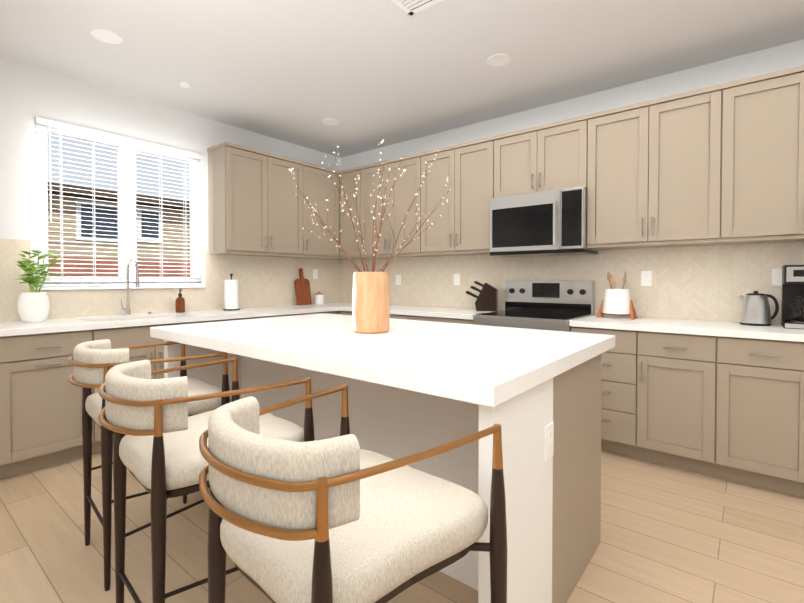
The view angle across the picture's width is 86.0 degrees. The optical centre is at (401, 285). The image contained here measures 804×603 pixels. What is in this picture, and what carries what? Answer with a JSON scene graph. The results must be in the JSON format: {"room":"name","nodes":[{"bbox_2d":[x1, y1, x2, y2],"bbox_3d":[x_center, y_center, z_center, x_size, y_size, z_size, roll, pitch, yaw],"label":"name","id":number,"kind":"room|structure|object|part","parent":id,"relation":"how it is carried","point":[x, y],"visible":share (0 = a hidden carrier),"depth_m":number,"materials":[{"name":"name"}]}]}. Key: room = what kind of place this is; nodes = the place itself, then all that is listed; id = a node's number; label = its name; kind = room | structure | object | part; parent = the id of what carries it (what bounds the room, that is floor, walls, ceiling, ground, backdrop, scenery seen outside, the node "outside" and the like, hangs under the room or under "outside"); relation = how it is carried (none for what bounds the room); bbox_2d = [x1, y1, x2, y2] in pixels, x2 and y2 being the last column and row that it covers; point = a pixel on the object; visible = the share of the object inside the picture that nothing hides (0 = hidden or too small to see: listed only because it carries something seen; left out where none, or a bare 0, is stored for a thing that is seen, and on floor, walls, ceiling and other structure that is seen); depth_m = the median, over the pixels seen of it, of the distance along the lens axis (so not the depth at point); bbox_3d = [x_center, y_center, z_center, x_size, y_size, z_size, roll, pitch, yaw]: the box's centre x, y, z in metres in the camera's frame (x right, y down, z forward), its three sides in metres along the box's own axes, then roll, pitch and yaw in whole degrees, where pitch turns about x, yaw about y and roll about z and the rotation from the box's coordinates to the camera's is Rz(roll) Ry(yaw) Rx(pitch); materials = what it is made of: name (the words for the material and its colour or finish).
{"room":"kitchen","nodes":[
{"label":"kitchen","id":0,"kind":"room"},
{"bbox_2d":[0,57,340,290],"bbox_3d":[-3.044,-0.202,2.744,0.100,2.740,7.100,1,1,39],"label":"wall","id":1,"kind":"structure","parent":0,"point":[28,94],"depth_m":3.33,"materials":[{"name":"white paint"}]},
{"bbox_2d":[34,117,205,289],"bbox_3d":[-2.299,-0.603,3.624,0.115,1.259,1.255,1,1,39],"label":"window","id":2,"kind":"structure","parent":1,"relation":"in","point":[127,148],"depth_m":3.59,"materials":[{"name":"white plastic"}]},
{"bbox_2d":[49,126,51,220],"bbox_3d":[-2.590,-0.824,3.178,0.012,0.700,0.007,1,1,39],"label":"wand","id":3,"kind":"object","parent":2,"relation":"hanging from","point":[50,172],"visible":1,"depth_m":3.18,"materials":[{"name":"white plastic"}]},
{"bbox_2d":[0,238,340,321],"bbox_3d":[-2.061,-0.025,3.876,0.008,0.630,4.092,1,1,39],"label":"backsplash","id":4,"kind":"structure","parent":1,"relation":"attached to","point":[265,281],"depth_m":4.11,"materials":[{"name":"tile"}]},
{"bbox_2d":[313,269,317,278],"bbox_3d":[-1.031,-0.139,5.137,0.008,0.116,0.072,1,1,39],"label":"electrical outlet","id":5,"kind":"object","parent":4,"relation":"attached to","point":[315,271],"depth_m":5.13,"materials":[{"name":"white plastic"}]},
{"bbox_2d":[207,142,306,256],"bbox_3d":[-1.451,-0.806,4.348,0.344,1.002,0.874,1,1,39],"label":"upper cabinet","id":6,"kind":"object","parent":1,"relation":"attached to","point":[253,209],"depth_m":4.16,"materials":[{"name":"beige paint"}]},
{"bbox_2d":[284,163,338,259],"bbox_3d":[-1.015,-0.814,4.888,0.344,1.002,0.513,1,1,39],"label":"upper cabinet","id":7,"kind":"object","parent":1,"relation":"attached to","point":[322,187],"depth_m":4.81,"materials":[{"name":"beige paint"}]},
{"bbox_2d":[0,450,803,602],"bbox_3d":[-0.640,1.247,0.888,6.200,0.100,7.200,1,1,39],"label":"floor","id":8,"kind":"structure","parent":0,"point":[669,534],"depth_m":1.96,"materials":[{"name":"brown wood"}]},
{"bbox_2d":[0,329,95,478],"bbox_3d":[-2.458,0.729,2.902,0.610,0.874,0.480,1,1,39],"label":"base cabinet","id":9,"kind":"object","parent":8,"relation":"on","point":[41,397],"depth_m":2.69,"materials":[{"name":"beige paint"}]},
{"bbox_2d":[0,302,351,336],"bbox_3d":[-1.772,0.356,3.726,0.640,0.234,3.973,1,1,39],"label":"countertop","id":10,"kind":"structure","parent":9,"relation":"on","point":[7,328],"depth_m":3.34,"materials":[{"name":"white stone"}]},
{"bbox_2d":[17,250,64,322],"bbox_3d":[-2.520,0.002,2.988,0.283,0.496,0.270,1,1,39],"label":"potted plant","id":11,"kind":"object","parent":10,"relation":"on","point":[33,306],"visible":1,"depth_m":2.92,"materials":[{"name":"green plant"}]},
{"bbox_3d":[-2.526,0.148,2.961,0.176,0.205,0.176,1,1,39],"label":"pot","id":12,"kind":"part","parent":11,"relation":"part of","materials":[{"name":"white ceramic"}]},
{"bbox_2d":[121,258,151,314],"bbox_3d":[-2.130,0.012,3.510,0.247,0.461,0.234,1,1,39],"label":"faucet","id":13,"kind":"object","parent":10,"relation":"on","point":[127,309],"visible":1,"depth_m":3.51,"materials":[{"name":"silver metal"}]},
{"bbox_2d":[175,289,184,312],"bbox_3d":[-1.966,0.134,3.826,0.078,0.206,0.076,1,1,39],"label":"soap bottle","id":14,"kind":"object","parent":10,"relation":"on","point":[180,304],"visible":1,"depth_m":3.80,"materials":[{"name":"orange glass"}]},
{"bbox_2d":[223,274,239,310],"bbox_3d":[-1.624,0.059,4.107,0.150,0.348,0.150,1,1,39],"label":"paper towel holder","id":15,"kind":"object","parent":10,"relation":"on","point":[231,294],"visible":1,"depth_m":4.05,"materials":[{"name":"white paper"}]},
{"bbox_2d":[295,268,311,304],"bbox_3d":[-1.134,0.010,4.926,0.085,0.419,0.200,1,1,39],"label":"cutting boards","id":16,"kind":"object","parent":10,"relation":"on","point":[303,290],"visible":1,"depth_m":4.92,"materials":[{"name":"brown wood"}]},
{"bbox_2d":[315,292,323,303],"bbox_3d":[-0.972,0.145,5.074,0.108,0.146,0.108,1,1,39],"label":"jar","id":17,"kind":"object","parent":10,"relation":"on","point":[319,297],"visible":1,"depth_m":5.03,"materials":[{"name":"white ceramic"}]},
{"bbox_2d":[68,339,229,590],"bbox_3d":[-1.150,0.714,1.955,0.581,0.932,0.569,1,1,45],"label":"stool","id":18,"kind":"object","parent":8,"relation":"on","point":[93,363],"visible":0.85,"depth_m":1.77,"materials":[{"name":"beige fabric"}]},
{"bbox_2d":[73,339,221,426],"bbox_3d":[-1.143,0.408,1.957,0.495,0.320,0.551,1,1,45],"label":"cushion","id":19,"kind":"object","parent":18,"relation":"on","point":[92,360],"depth_m":1.78,"materials":[{"name":"beige fabric"}]},
{"bbox_2d":[96,321,207,452],"bbox_3d":[-2.065,0.721,3.388,0.610,0.874,0.770,1,1,39],"label":"base cabinet","id":20,"kind":"object","parent":8,"relation":"on","point":[134,335],"depth_m":3.10,"materials":[{"name":"beige paint"}]},
{"bbox_2d":[98,357,314,602],"bbox_3d":[-0.669,0.722,1.451,0.581,0.932,0.569,1,1,44],"label":"stool","id":21,"kind":"object","parent":8,"relation":"on","point":[157,452],"visible":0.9,"depth_m":1.23,"materials":[{"name":"beige fabric"}]},
{"bbox_2d":[105,360,303,489],"bbox_3d":[-0.663,0.416,1.453,0.495,0.320,0.551,1,1,44],"label":"cushion","id":22,"kind":"object","parent":21,"relation":"on","point":[160,446],"depth_m":1.22,"materials":[{"name":"beige fabric"}]},
{"bbox_2d":[208,315,275,321],"bbox_3d":[-1.618,0.713,3.940,0.610,0.874,0.650,1,1,39],"label":"base cabinet","id":23,"kind":"object","parent":8,"relation":"on","point":[275,315],"depth_m":3.74,"materials":[{"name":"beige paint"}]},
{"bbox_2d":[276,311,335,316],"bbox_3d":[-1.180,0.704,4.483,0.610,0.874,0.746,1,1,39],"label":"base cabinet","id":24,"kind":"object","parent":8,"relation":"on","point":[328,312],"depth_m":4.32,"materials":[{"name":"beige paint"}]},
{"bbox_2d":[340,311,351,314],"bbox_3d":[-0.295,0.701,4.695,0.460,0.874,0.610,1,1,39],"label":"base cabinet","id":25,"kind":"object","parent":8,"relation":"on","point":[342,312],"depth_m":4.54,"materials":[{"name":"beige paint"}]},
{"bbox_2d":[199,384,506,602],"bbox_3d":[-0.144,0.730,0.988,0.581,0.932,0.569,1,1,43],"label":"stool","id":26,"kind":"object","parent":8,"relation":"on","point":[343,517],"visible":1,"depth_m":0.82,"materials":[{"name":"beige fabric"}]},
{"bbox_2d":[164,341,601,602],"bbox_3d":[-0.197,0.734,2.201,2.030,0.885,1.093,1,1,39],"label":"kitchen island","id":27,"kind":"object","parent":8,"relation":"on","point":[551,433],"depth_m":1.70,"materials":[{"name":"paint"},{"name":"white quartz"}]},
{"bbox_2d":[150,313,614,408],"bbox_3d":[-0.192,0.261,2.207,2.080,0.059,1.240,1,1,39],"label":"island countertop","id":28,"kind":"structure","parent":27,"relation":"on","point":[488,367],"depth_m":1.67,"materials":[{"name":"white stone"}]},
{"bbox_2d":[288,140,450,333],"bbox_3d":[-0.184,-0.220,2.188,0.852,0.904,0.873,1,1,39],"label":"vase","id":29,"kind":"object","parent":28,"relation":"on","point":[370,303],"visible":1,"depth_m":2.08,"materials":[{"name":"wood"},{"name":"bark"}]},
{"bbox_2d":[545,422,553,461],"bbox_3d":[0.493,0.522,1.445,0.006,0.116,0.070,1,1,39],"label":"outlet","id":30,"kind":"object","parent":27,"relation":"attached to","point":[549,426],"depth_m":1.44,"materials":[{"name":"white plastic"}]},
{"bbox_2d":[390,314,407,319],"bbox_3d":[0.059,0.705,4.409,0.450,0.874,0.610,1,1,39],"label":"base cabinet","id":31,"kind":"object","parent":8,"relation":"on","point":[393,316],"depth_m":4.09,"materials":[{"name":"beige paint"}]},
{"bbox_2d":[408,315,472,324],"bbox_3d":[0.517,0.711,4.039,0.727,0.874,0.610,1,1,39],"label":"base cabinet","id":32,"kind":"object","parent":8,"relation":"on","point":[422,318],"depth_m":3.78,"materials":[{"name":"beige paint"}]},
{"bbox_2d":[340,305,503,319],"bbox_3d":[0.166,0.250,4.301,1.609,0.040,0.638,1,1,39],"label":"countertop","id":33,"kind":"structure","parent":32,"relation":"on","point":[442,312],"depth_m":4.00,"materials":[{"name":"white stone"}]},
{"bbox_2d":[466,281,497,310],"bbox_3d":[0.741,0.095,4.025,0.287,0.277,0.122,0,1,19],"label":"knife block","id":34,"kind":"object","parent":33,"relation":"on","point":[487,299],"visible":1,"depth_m":3.95,"materials":[{"name":"brown wood"}]},
{"bbox_2d":[473,281,593,331],"bbox_3d":[1.060,0.558,3.522,0.760,1.195,0.729,1,1,39],"label":"range","id":35,"kind":"object","parent":8,"relation":"on","point":[551,305],"visible":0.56,"depth_m":3.60,"materials":[{"name":"silver metal"}]},
{"bbox_3d":[1.057,0.389,3.515,0.752,0.815,0.606,1,1,39],"label":"glass","id":36,"kind":"part","parent":35,"relation":"part of","materials":[{"name":"black"}]},
{"bbox_2d":[571,326,639,458],"bbox_3d":[1.561,0.724,3.195,0.427,0.874,0.610,1,1,39],"label":"base cabinet","id":37,"kind":"object","parent":8,"relation":"on","point":[620,388],"depth_m":2.89,"materials":[{"name":"beige paint"}]},
{"bbox_2d":[640,331,719,477],"bbox_3d":[1.890,0.728,2.929,0.420,0.874,0.610,1,1,39],"label":"base cabinet","id":38,"kind":"object","parent":8,"relation":"on","point":[680,373],"depth_m":2.68,"materials":[{"name":"beige paint"}]},
{"bbox_2d":[720,336,803,496],"bbox_3d":[2.391,0.735,2.524,0.868,0.874,0.610,1,1,39],"label":"base cabinet","id":39,"kind":"object","parent":8,"relation":"on","point":[730,408],"depth_m":2.44,"materials":[{"name":"beige paint"}]},
{"bbox_2d":[569,315,803,341],"bbox_3d":[2.060,0.274,2.769,1.726,0.040,0.636,1,1,39],"label":"countertop","id":40,"kind":"structure","parent":39,"relation":"on","point":[667,325],"depth_m":2.73,"materials":[{"name":"white stone"}]},
{"bbox_2d":[597,271,637,318],"bbox_3d":[1.632,0.069,3.276,0.260,0.363,0.200,1,1,39],"label":"utensil crock","id":41,"kind":"object","parent":40,"relation":"on","point":[617,302],"visible":1,"depth_m":3.21,"materials":[{"name":"white ceramic"}]},
{"bbox_2d":[738,291,778,325],"bbox_3d":[2.294,0.143,2.780,0.204,0.220,0.160,1,1,39],"label":"kettle","id":42,"kind":"object","parent":40,"relation":"on","point":[755,310],"visible":1,"depth_m":2.73,"materials":[{"name":"silver metal"}]},
{"bbox_3d":[2.310,0.128,2.768,0.164,0.188,0.100,1,1,39],"label":"handle","id":43,"kind":"part","parent":42,"relation":"part of","materials":[{"name":"black plastic"}]},
{"bbox_2d":[781,265,803,328],"bbox_3d":[2.529,0.065,2.563,0.400,0.384,0.262,1,1,39],"label":"coffee maker","id":44,"kind":"object","parent":40,"relation":"on","point":[792,312],"visible":1,"depth_m":2.60,"materials":[{"name":"black plastic"}]},
{"bbox_2d":[0,0,803,157],"bbox_3d":[-0.640,-1.593,0.843,6.200,0.100,7.200,1,1,39],"label":"ceiling","id":45,"kind":"structure","parent":0,"point":[368,75],"depth_m":2.90,"materials":[{"name":"white paint"}]},
{"bbox_2d":[91,28,121,43],"bbox_3d":[-1.859,-1.569,2.717,0.163,0.006,0.163,0,1,-6],"label":"recessed light","id":46,"kind":"object","parent":45,"relation":"in","point":[111,37],"depth_m":2.71,"materials":[{"name":"white plastic"}]},
{"bbox_2d":[180,82,190,87],"bbox_3d":[-1.699,-1.570,3.384,0.080,0.024,0.080,1,1,39],"label":"smoke detector","id":47,"kind":"object","parent":45,"relation":"attached to","point":[185,84],"visible":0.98,"depth_m":3.36,"materials":[{"name":"white plastic"}]},
{"bbox_2d":[322,118,338,124],"bbox_3d":[-0.697,-1.592,4.194,0.163,0.006,0.163,0,1,-6],"label":"recessed light","id":48,"kind":"object","parent":45,"relation":"in","point":[328,121],"depth_m":4.18,"materials":[{"name":"white plastic"}]},
{"bbox_2d":[391,0,442,15],"bbox_3d":[0.041,-1.561,2.260,0.280,0.008,0.380,1,1,39],"label":"ceiling vent","id":49,"kind":"object","parent":45,"relation":"in","point":[411,7],"visible":1,"depth_m":2.39,"materials":[{"name":"white plastic"}]},
{"bbox_2d":[487,54,510,66],"bbox_3d":[0.676,-1.573,3.014,0.163,0.006,0.163,0,1,-6],"label":"recessed light","id":50,"kind":"object","parent":45,"relation":"in","point":[496,60],"depth_m":3.01,"materials":[{"name":"white plastic"}]},
{"bbox_2d":[341,39,803,170],"bbox_3d":[1.591,-0.216,3.626,6.200,2.740,0.100,1,1,39],"label":"wall","id":51,"kind":"structure","parent":0,"point":[772,59],"depth_m":3.48,"materials":[{"name":"white paint"}]},
{"bbox_2d":[339,167,366,259],"bbox_3d":[-0.489,-0.816,5.009,0.336,1.002,0.343,1,1,39],"label":"upper cabinet","id":52,"kind":"object","parent":51,"relation":"attached to","point":[347,239],"depth_m":4.91,"materials":[{"name":"beige paint"}]},
{"bbox_2d":[359,153,418,258],"bbox_3d":[-0.038,-0.811,4.644,0.826,1.002,0.343,1,1,39],"label":"upper cabinet","id":53,"kind":"object","parent":51,"relation":"attached to","point":[404,190],"depth_m":4.50,"materials":[{"name":"beige paint"}]},
{"bbox_2d":[419,136,494,256],"bbox_3d":[0.590,-0.803,4.137,0.789,1.002,0.343,1,1,39],"label":"upper cabinet","id":54,"kind":"object","parent":51,"relation":"attached to","point":[462,227],"depth_m":3.99,"materials":[{"name":"beige paint"}]},
{"bbox_2d":[495,115,586,197],"bbox_3d":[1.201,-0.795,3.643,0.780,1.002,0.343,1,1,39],"label":"upper cabinet","id":55,"kind":"object","parent":51,"relation":"attached to","point":[550,156],"depth_m":3.48,"materials":[{"name":"beige paint"}]},
{"bbox_2d":[490,186,597,256],"bbox_3d":[1.163,-0.501,3.593,0.770,0.492,0.462,1,1,39],"label":"microwave","id":56,"kind":"object","parent":55,"relation":"attached to","point":[546,223],"visible":0.98,"depth_m":3.42,"materials":[{"name":"silver metal"}]},
{"bbox_3d":[1.177,-0.481,3.316,0.022,0.340,0.048,1,1,39],"label":"handle","id":57,"kind":"part","parent":56,"relation":"part of","materials":[{"name":"silver metal"}]},
{"bbox_2d":[341,242,803,323],"bbox_3d":[1.083,-0.026,3.970,4.780,0.630,0.008,1,1,39],"label":"backsplash","id":58,"kind":"structure","parent":51,"relation":"attached to","point":[712,283],"depth_m":3.36,"materials":[{"name":"tile"}]},
{"bbox_2d":[396,275,400,284],"bbox_3d":[-0.042,-0.065,4.869,0.072,0.116,0.007,1,1,39],"label":"electrical outlet","id":59,"kind":"object","parent":58,"relation":"attached to","point":[398,277],"depth_m":4.86,"materials":[{"name":"white plastic"}]},
{"bbox_2d":[454,274,459,284],"bbox_3d":[0.557,-0.062,4.385,0.072,0.116,0.007,1,1,39],"label":"electrical outlet","id":60,"kind":"object","parent":58,"relation":"attached to","point":[456,276],"depth_m":4.38,"materials":[{"name":"white plastic"}]},
{"bbox_2d":[641,271,651,285],"bbox_3d":[1.879,-0.056,3.316,0.072,0.116,0.007,1,1,39],"label":"electrical outlet","id":61,"kind":"object","parent":58,"relation":"attached to","point":[646,278],"depth_m":3.31,"materials":[{"name":"white plastic"}]},
{"bbox_2d":[772,269,781,285],"bbox_3d":[2.478,-0.053,2.832,0.072,0.116,0.007,1,1,39],"label":"electrical outlet","id":62,"kind":"object","parent":58,"relation":"attached to","point":[776,273],"depth_m":2.84,"materials":[{"name":"white plastic"}]},
{"bbox_2d":[587,83,726,249],"bbox_3d":[1.823,-0.787,3.140,0.821,1.002,0.343,1,1,39],"label":"upper cabinet","id":63,"kind":"object","parent":51,"relation":"attached to","point":[721,164],"depth_m":2.98,"materials":[{"name":"beige paint"}]},
{"bbox_2d":[723,65,803,244],"bbox_3d":[2.477,-0.779,2.612,0.860,1.002,0.343,1,1,39],"label":"upper cabinet","id":64,"kind":"object","parent":51,"relation":"attached to","point":[763,115],"depth_m":2.63,"materials":[{"name":"beige paint"}]},
{"label":"outside","id":65,"kind":"structure","parent":0,"visible":0},
{"bbox_2d":[47,182,189,276],"bbox_3d":[-12.672,-0.199,15.093,29.400,3.550,60.000,1,1,39],"label":"neighboring building","id":66,"kind":"structure","parent":65,"point":[148,231],"depth_m":7.57,"materials":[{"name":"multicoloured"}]}
]}

